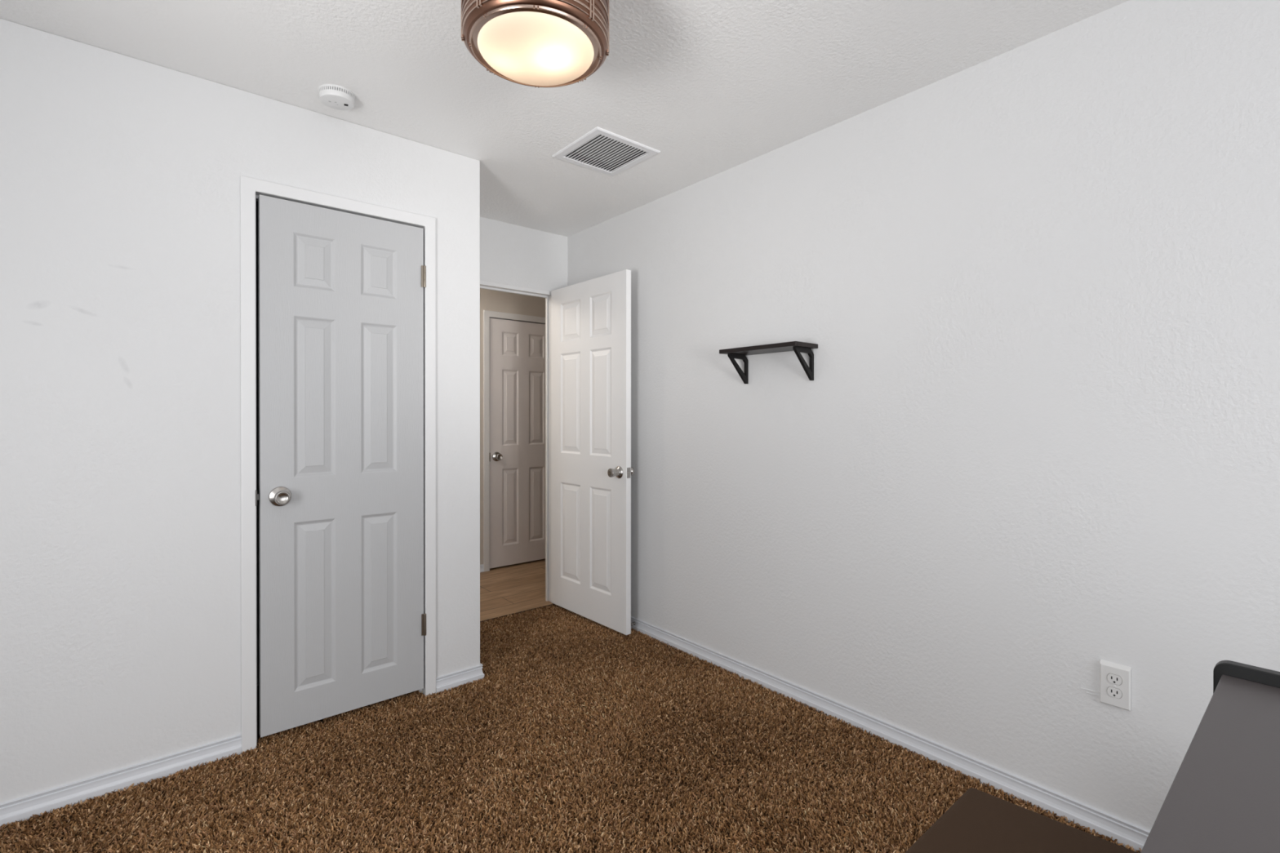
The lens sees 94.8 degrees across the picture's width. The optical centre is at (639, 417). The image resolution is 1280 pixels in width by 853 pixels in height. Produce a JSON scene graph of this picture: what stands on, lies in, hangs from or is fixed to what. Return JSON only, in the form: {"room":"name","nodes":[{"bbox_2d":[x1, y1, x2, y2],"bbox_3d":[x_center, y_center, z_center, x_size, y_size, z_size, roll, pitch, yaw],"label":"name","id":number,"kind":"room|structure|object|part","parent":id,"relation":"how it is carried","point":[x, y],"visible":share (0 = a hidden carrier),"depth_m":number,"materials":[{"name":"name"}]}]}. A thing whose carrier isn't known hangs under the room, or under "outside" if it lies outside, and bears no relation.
{"room":"bedroom","nodes":[
{"label":"bedroom","id":0,"kind":"room"},
{"bbox_2d":[0,17,479,803],"bbox_3d":[-1.683,0.058,2.076,2.329,2.540,0.115,0,0,-40],"label":"wall","id":1,"kind":"structure","parent":0,"point":[120,342],"depth_m":1.99,"materials":[{"name":"white paint"}]},
{"bbox_2d":[0,733,241,828],"bbox_3d":[-2.003,1.206,1.729,1.386,0.070,0.014,0,0,-40],"label":"baseboard","id":2,"kind":"structure","parent":1,"relation":"attached to","point":[21,808],"depth_m":1.95,"materials":[{"name":"white paint"}]},
{"bbox_2d":[240,175,435,753],"bbox_3d":[-1.229,0.173,2.447,0.726,2.132,0.129,0,0,-40],"label":"trim","id":3,"kind":"structure","parent":1,"relation":"attached to","point":[251,188],"depth_m":2.20,"materials":[{"name":"white paint"}]},
{"bbox_3d":[-1.444,0.299,2.210,0.006,0.067,0.042,0,0,-40],"label":"strike plate","id":4,"kind":"part","parent":3,"relation":"part of","materials":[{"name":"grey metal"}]},
{"bbox_2d":[257,194,426,737],"bbox_3d":[-1.186,0.182,2.396,0.637,2.038,0.102,0,0,-40],"label":"door","id":5,"kind":"structure","parent":1,"relation":"in","point":[342,619],"depth_m":2.38,"materials":[{"name":"grey paint"}]},
{"bbox_3d":[-1.356,0.301,2.228,0.076,0.076,0.061,0,0,-40],"label":"knob","id":6,"kind":"part","parent":5,"relation":"part of","materials":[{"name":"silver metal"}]},
{"bbox_2d":[256,200,258,685],"bbox_3d":[-2.110,0.056,2.491,2.209,2.540,0.100,0,0,-40],"label":"lining","id":7,"kind":"object","parent":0,"point":[257,308],"depth_m":2.72,"materials":[{"name":"grey paint"}]},
{"bbox_2d":[480,288,545,564],"bbox_3d":[-1.253,0.048,4.729,3.800,2.540,0.120,0,0,-40],"label":"wall","id":8,"kind":"structure","parent":0,"point":[490,300],"depth_m":4.71,"materials":[{"name":"beige paint"}]},
{"bbox_2d":[480,564,484,572],"bbox_3d":[-1.950,1.197,4.061,1.868,0.070,0.014,0,0,-40],"label":"baseboard","id":9,"kind":"structure","parent":8,"relation":"attached to","point":[482,570],"depth_m":4.65,"materials":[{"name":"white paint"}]},
{"bbox_2d":[483,310,545,571],"bbox_3d":[-0.992,0.188,4.927,0.726,2.082,0.114,0,0,-40],"label":"trim","id":10,"kind":"structure","parent":8,"relation":"attached to","point":[487,314],"depth_m":4.67,"materials":[{"name":"white paint"}]},
{"bbox_2d":[488,318,545,568],"bbox_3d":[-0.961,0.203,4.881,0.620,2.000,0.096,0,0,-40],"label":"door","id":11,"kind":"structure","parent":8,"relation":"in","point":[517,455],"depth_m":4.86,"materials":[{"name":"white paint"}]},
{"bbox_3d":[-1.134,0.313,4.713,0.076,0.076,0.061,0,0,-40],"label":"knob","id":12,"kind":"part","parent":11,"relation":"part of","materials":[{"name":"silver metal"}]},
{"bbox_2d":[480,217,567,291],"bbox_3d":[-1.771,0.054,2.936,3.300,2.540,0.060,0,0,-40],"label":"wall","id":13,"kind":"structure","parent":0,"point":[513,255],"depth_m":3.75,"materials":[{"name":"white paint"}]},
{"bbox_2d":[480,280,551,601],"bbox_3d":[-0.894,0.201,3.674,0.800,2.066,0.063,0,0,-40],"label":"trim","id":14,"kind":"structure","parent":13,"relation":"attached to","point":[483,285],"depth_m":3.92,"materials":[{"name":"white paint"}]},
{"bbox_2d":[551,269,635,635],"bbox_3d":[-0.314,0.192,3.577,0.164,2.036,0.788,0,0,-40],"label":"door","id":15,"kind":"structure","parent":13,"relation":"in","point":[592,471],"depth_m":3.51,"materials":[{"name":"white paint"}]},
{"bbox_3d":[-0.142,0.307,3.300,0.068,0.070,0.070,0,0,-40],"label":"knob","id":16,"kind":"part","parent":15,"relation":"part of","materials":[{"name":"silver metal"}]},
{"bbox_3d":[-0.060,0.307,3.283,0.025,0.058,0.010,0,0,-40],"label":"latch plate","id":17,"kind":"part","parent":15,"relation":"part of","materials":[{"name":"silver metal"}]},
{"bbox_3d":[-0.068,0.307,3.364,0.062,0.076,0.076,0,0,-40],"label":"knob","id":18,"kind":"part","parent":15,"relation":"part of","materials":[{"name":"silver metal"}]},
{"bbox_2d":[0,558,1116,852],"bbox_3d":[0.309,1.280,1.786,5.200,0.100,7.700,0,0,-40],"label":"floor","id":19,"kind":"structure","parent":0,"point":[514,705],"depth_m":2.06,"materials":[{"name":"brown carpet"}]},
{"bbox_2d":[0,604,1141,852],"bbox_3d":[-0.519,1.234,1.779,2.849,0.020,3.284,0,0,-40],"label":"carpet","id":20,"kind":"structure","parent":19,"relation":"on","point":[511,628],"depth_m":2.03,"materials":[{"name":"brown carpet"}]},
{"bbox_2d":[905,787,1137,852],"bbox_3d":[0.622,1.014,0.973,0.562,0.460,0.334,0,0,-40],"label":"floor mat","id":21,"kind":"object","parent":19,"relation":"on","point":[979,821],"visible":1,"depth_m":1.11,"materials":[{"name":"brown fabric"}]},
{"bbox_2d":[1140,660,1279,852],"bbox_3d":[0.844,0.855,0.513,1.208,0.782,0.615,0,0,-40],"label":"desk","id":22,"kind":"object","parent":19,"relation":"on","point":[1224,795],"visible":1,"depth_m":0.79,"materials":[{"name":"grey wood"}]},
{"bbox_3d":[1.297,0.853,0.894,0.022,0.782,0.615,0,0,-40],"label":"panel","id":23,"kind":"part","parent":22,"relation":"part of","materials":[{"name":"black"}]},
{"bbox_2d":[0,0,1128,236],"bbox_3d":[0.174,-1.255,0.618,3.500,0.100,6.102,0,0,-40],"label":"ceiling","id":24,"kind":"structure","parent":0,"point":[713,86],"depth_m":2.04,"materials":[{"name":"white paint"}]},
{"bbox_2d":[318,84,355,110],"bbox_3d":[-1.131,-1.192,2.198,0.121,0.040,0.121,0,0,-40],"label":"smoke detector","id":25,"kind":"object","parent":24,"relation":"attached to","point":[334,96],"visible":1,"depth_m":2.17,"materials":[{"name":"white plastic"}]},
{"bbox_2d":[319,85,354,99],"bbox_3d":[-1.131,-1.200,2.198,0.118,0.012,0.118,0,0,-40],"label":"vent","id":26,"kind":"object","parent":25,"relation":"attached to","point":[340,91],"depth_m":2.15,"materials":[{"name":"grey plastic"}]},
{"bbox_2d":[461,0,608,88],"bbox_3d":[-0.273,-1.068,1.554,0.382,0.282,0.382,0,0,-1],"label":"ceiling light","id":27,"kind":"object","parent":24,"relation":"attached to","point":[536,43],"visible":1,"depth_m":1.48,"materials":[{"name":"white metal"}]},
{"bbox_3d":[-0.273,-0.950,1.554,0.303,0.046,0.303,0,0,-40],"label":"lamp shade","id":28,"kind":"part","parent":27,"relation":"part of","materials":[{"name":"white glass"}]},
{"bbox_2d":[551,126,660,176],"bbox_3d":[-0.158,-1.227,2.704,0.355,0.041,0.358,0,0,-40],"label":"ceiling vent","id":29,"kind":"object","parent":24,"relation":"in","point":[602,145],"visible":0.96,"depth_m":2.70,"materials":[{"name":"white metal"}]},
{"bbox_2d":[567,0,1279,831],"bbox_3d":[1.473,0.061,1.716,0.103,2.540,6.102,0,0,-40],"label":"wall","id":30,"kind":"structure","parent":0,"point":[1033,442],"depth_m":1.96,"materials":[{"name":"white paint"}]},
{"bbox_2d":[719,341,817,383],"bbox_3d":[0.559,-0.236,2.603,0.160,0.153,0.418,0,0,-40],"label":"wall shelf","id":31,"kind":"object","parent":30,"relation":"attached to","point":[798,347],"visible":1,"depth_m":2.53,"materials":[{"name":"black wood"}]},
{"bbox_2d":[631,616,1150,852],"bbox_3d":[1.385,1.208,1.673,0.100,0.070,5.942,0,0,-40],"label":"baseboard","id":32,"kind":"structure","parent":30,"relation":"attached to","point":[1126,833],"depth_m":2.13,"materials":[{"name":"white paint"}]},
{"bbox_2d":[1099,659,1131,711],"bbox_3d":[1.393,0.783,1.727,0.014,0.124,0.072,0,0,-40],"label":"wall outlet","id":33,"kind":"object","parent":30,"relation":"attached to","point":[1115,679],"visible":1,"depth_m":1.72,"materials":[{"name":"white plastic"}]},
{"bbox_2d":[1106,686,1122,698],"bbox_3d":[1.389,0.804,1.724,0.001,0.029,0.036,0,0,-40],"label":"receptacle","id":34,"kind":"object","parent":33,"relation":"attached to","point":[1113,692],"depth_m":1.72,"materials":[{"name":"white plastic"}]},
{"bbox_2d":[1106,673,1122,685],"bbox_3d":[1.389,0.765,1.724,0.001,0.029,0.036,0,0,-40],"label":"receptacle","id":35,"kind":"object","parent":33,"relation":"attached to","point":[1113,679],"depth_m":1.72,"materials":[{"name":"white plastic"}]},
{"bbox_3d":[-1.074,0.054,3.073,0.115,2.540,0.627,0,0,-40],"label":"wall","id":36,"kind":"structure","parent":0,"visible":0},
{"bbox_2d":[435,662,484,693],"bbox_3d":[-1.047,1.202,3.017,0.229,0.070,0.773,0,0,-36],"label":"baseboard","id":37,"kind":"structure","parent":36,"relation":"attached to","point":[452,680],"depth_m":2.71,"materials":[{"name":"white paint"}]}
]}

